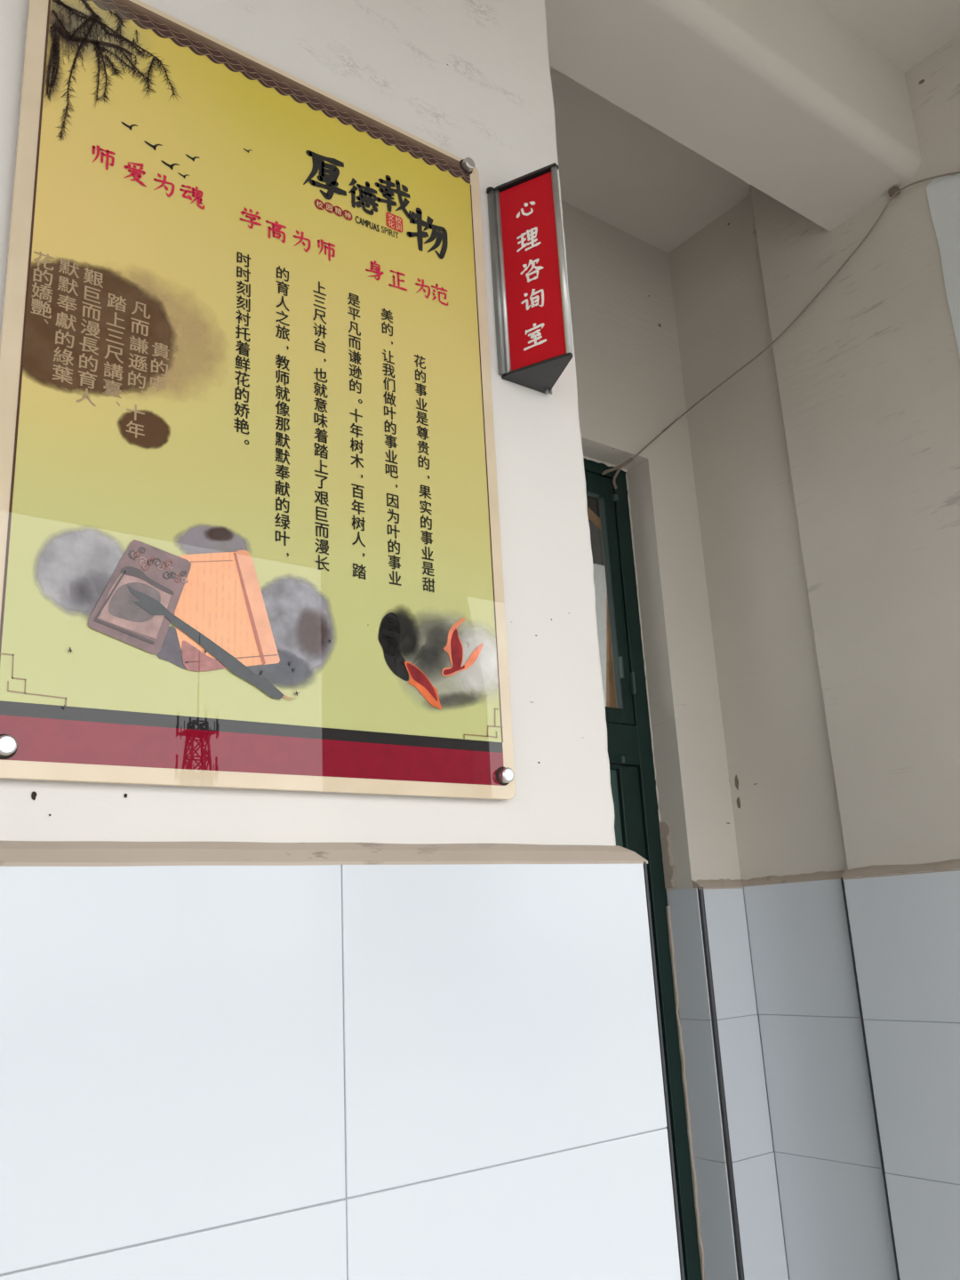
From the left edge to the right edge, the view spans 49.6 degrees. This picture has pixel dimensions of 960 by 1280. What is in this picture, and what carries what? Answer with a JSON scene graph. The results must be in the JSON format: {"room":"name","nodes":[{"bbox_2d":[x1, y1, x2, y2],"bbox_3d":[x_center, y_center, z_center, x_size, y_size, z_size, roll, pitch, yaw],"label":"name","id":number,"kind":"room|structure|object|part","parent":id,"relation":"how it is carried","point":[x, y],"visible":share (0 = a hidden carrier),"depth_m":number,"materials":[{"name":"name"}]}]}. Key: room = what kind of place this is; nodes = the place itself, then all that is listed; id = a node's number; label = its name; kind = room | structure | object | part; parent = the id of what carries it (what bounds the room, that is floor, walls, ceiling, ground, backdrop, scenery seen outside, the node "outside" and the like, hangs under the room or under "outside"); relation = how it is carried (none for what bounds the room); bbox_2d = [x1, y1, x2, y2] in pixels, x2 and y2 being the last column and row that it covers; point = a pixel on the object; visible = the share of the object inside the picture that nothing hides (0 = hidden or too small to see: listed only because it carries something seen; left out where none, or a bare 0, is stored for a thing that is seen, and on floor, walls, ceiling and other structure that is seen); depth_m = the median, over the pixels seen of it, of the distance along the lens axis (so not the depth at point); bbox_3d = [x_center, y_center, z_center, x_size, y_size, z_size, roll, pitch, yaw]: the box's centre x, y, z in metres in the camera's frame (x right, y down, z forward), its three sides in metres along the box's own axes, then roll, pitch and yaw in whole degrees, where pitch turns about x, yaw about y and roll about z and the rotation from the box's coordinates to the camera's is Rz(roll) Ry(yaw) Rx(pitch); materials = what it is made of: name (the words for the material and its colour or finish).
{"room":"school corridor","nodes":[
{"label":"school corridor","id":0,"kind":"room"},
{"bbox_2d":[0,0,684,1279],"bbox_3d":[-2.337,-0.168,0.073,5.714,3.500,0.887,9,-20,-36],"label":"wall","id":1,"kind":"structure","parent":0,"point":[245,1034],"depth_m":1.09,"materials":[{"name":"paint"}]},
{"bbox_2d":[0,0,515,799],"bbox_3d":[-0.226,-0.288,1.212,0.617,0.926,0.026,9,-20,-36],"label":"display board","id":2,"kind":"object","parent":1,"relation":"attached to","point":[250,530],"visible":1,"depth_m":1.16,"materials":[{"name":"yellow plastic"}]},
{"bbox_2d":[0,734,17,759],"bbox_3d":[-0.425,0.095,0.928,0.023,0.023,0.001,9,-20,-36],"label":"screw","id":3,"kind":"object","parent":2,"relation":"in","point":[8,742],"depth_m":0.92,"materials":[{"name":"silver metal"}]},
{"bbox_2d":[459,159,472,174],"bbox_3d":[-0.020,-0.683,1.499,0.023,0.023,0.001,9,-20,-36],"label":"screw","id":4,"kind":"object","parent":2,"relation":"in","point":[466,165],"depth_m":1.49,"materials":[{"name":"silver metal"}]},
{"bbox_2d":[496,766,509,785],"bbox_3d":[0.029,0.165,1.264,0.023,0.023,0.001,9,-20,-36],"label":"screw","id":5,"kind":"object","parent":2,"relation":"in","point":[502,772],"depth_m":1.26,"materials":[{"name":"silver metal"}]},
{"bbox_2d":[486,162,572,394],"bbox_3d":[0.082,-0.520,1.480,0.094,0.312,0.102,9,-20,-36],"label":"room sign","id":6,"kind":"object","parent":1,"relation":"attached to","point":[532,324],"visible":1,"depth_m":1.47,"materials":[{"name":"red acrylic"},{"name":"black plastic"},{"name":"brushed aluminium"}]},
{"bbox_3d":[0.055,-0.510,1.518,0.088,0.296,0.006,9,-20,-36],"label":"plate","id":7,"kind":"part","parent":6,"relation":"part of","materials":[{"name":"grey metal"}]},
{"bbox_3d":[0.025,-0.516,1.491,0.009,0.300,0.009,-8,-16,18],"label":"rail","id":8,"kind":"part","parent":6,"relation":"part of","materials":[{"name":"grey metal"}]},
{"bbox_3d":[0.033,-0.516,1.491,0.008,0.300,0.008,9,-20,-36],"label":"rail","id":9,"kind":"part","parent":6,"relation":"part of","materials":[{"name":"metal"}]},
{"bbox_3d":[0.073,-0.524,1.471,0.085,0.294,0.002,-11,-18,27],"label":"red panel","id":10,"kind":"part","parent":6,"relation":"part of","materials":[{"name":"red plastic"}]},
{"bbox_3d":[0.114,-0.532,1.450,0.009,0.300,0.009,9,-20,-36],"label":"rail","id":11,"kind":"part","parent":6,"relation":"part of","materials":[{"name":"metal"}]},
{"bbox_3d":[0.254,1.025,1.155,0.009,1.528,0.009,9,-20,-36],"label":"corner trim","id":12,"kind":"part","parent":1,"relation":"part of","materials":[{"name":"tile"}]},
{"bbox_2d":[592,563,606,706],"bbox_3d":[-0.227,0.777,3.833,2.450,3.500,2.510,9,-20,-36],"label":"wall","id":13,"kind":"structure","parent":0,"point":[599,572],"depth_m":4.85,"materials":[{"name":"paint"}]},
{"bbox_2d":[587,506,601,530],"bbox_3d":[0.469,-0.470,4.134,0.181,0.134,0.044,9,-20,-36],"label":"wooden board","id":14,"kind":"object","parent":13,"relation":"attached to","point":[591,516],"visible":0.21,"depth_m":4.11,"materials":[{"name":"brown wood"}]},
{"bbox_2d":[586,495,604,565],"bbox_3d":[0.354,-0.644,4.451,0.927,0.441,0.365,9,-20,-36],"label":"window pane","id":15,"kind":"object","parent":13,"relation":"attached to","point":[593,503],"visible":0.02,"depth_m":4.39,"materials":[{"name":"brown glass"}]},
{"bbox_2d":[606,590,616,707],"bbox_3d":[0.438,-0.011,3.433,0.048,0.550,0.221,-9,-17,19],"label":"wooden pole","id":16,"kind":"object","parent":13,"relation":"attached to","point":[611,693],"visible":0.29,"depth_m":3.35,"materials":[{"name":"brown wood"}]},
{"bbox_2d":[560,200,788,1279],"bbox_3d":[0.139,0.380,2.489,1.350,3.500,0.182,9,-20,-36],"label":"wall","id":17,"kind":"structure","parent":0,"point":[630,388],"depth_m":2.80,"materials":[{"name":"paint"}]},
{"bbox_2d":[583,457,702,1279],"bbox_3d":[0.119,0.760,2.398,0.927,2.723,0.098,9,-20,-36],"label":"door","id":18,"kind":"structure","parent":17,"relation":"in","point":[633,782],"depth_m":2.74,"materials":[{"name":"green paint"}]},
{"bbox_3d":[0.065,-0.165,2.663,0.821,0.720,0.024,9,-20,-36],"label":"transom sash","id":19,"kind":"part","parent":18,"relation":"part of","materials":[{"name":"green paint"}]},
{"bbox_3d":[0.104,0.731,2.420,0.690,0.898,0.014,9,-20,-36],"label":"panel","id":20,"kind":"part","parent":18,"relation":"part of","materials":[{"name":"green paint"}]},
{"bbox_3d":[0.596,1.361,2.419,0.009,1.530,0.009,9,-20,-36],"label":"corner trim","id":21,"kind":"part","parent":17,"relation":"part of","materials":[{"name":"tile"}]},
{"bbox_2d":[549,0,959,253],"bbox_3d":[-0.971,-1.659,1.832,12.200,0.220,5.860,9,-20,-36],"label":"ceiling","id":22,"kind":"structure","parent":0,"point":[615,167],"depth_m":2.85,"materials":[{"name":"paint"}]},
{"bbox_2d":[544,0,920,231],"bbox_3d":[0.509,-1.365,2.336,1.330,0.365,0.270,9,-20,-36],"label":"beam","id":23,"kind":"structure","parent":22,"relation":"attached to","point":[781,96],"depth_m":2.32,"materials":[{"name":"paint"}]},
{"bbox_2d":[668,194,897,1279],"bbox_3d":[0.845,0.447,2.860,0.370,3.500,0.600,9,-20,-36],"label":"pillar","id":24,"kind":"structure","parent":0,"point":[791,853],"depth_m":2.70,"materials":[{"name":"paint"}]},
{"bbox_2d":[601,171,959,488],"bbox_3d":[0.835,-0.783,2.746,1.091,0.556,0.275,-14,-19,35],"label":"cable","id":25,"kind":"object","parent":24,"relation":"attached to","point":[894,191],"visible":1,"depth_m":2.79,"materials":[{"name":"plastic"}]},
{"bbox_2d":[749,33,959,1279],"bbox_3d":[2.717,0.439,3.183,3.801,3.500,1.202,9,-20,-36],"label":"wall","id":26,"kind":"structure","parent":0,"point":[868,374],"depth_m":2.47,"materials":[{"name":"paint"}]},
{"bbox_3d":[0.896,1.298,2.254,0.009,1.530,0.009,9,-20,-36],"label":"corner trim","id":27,"kind":"part","parent":26,"relation":"part of","materials":[{"name":"tile"}]}
]}

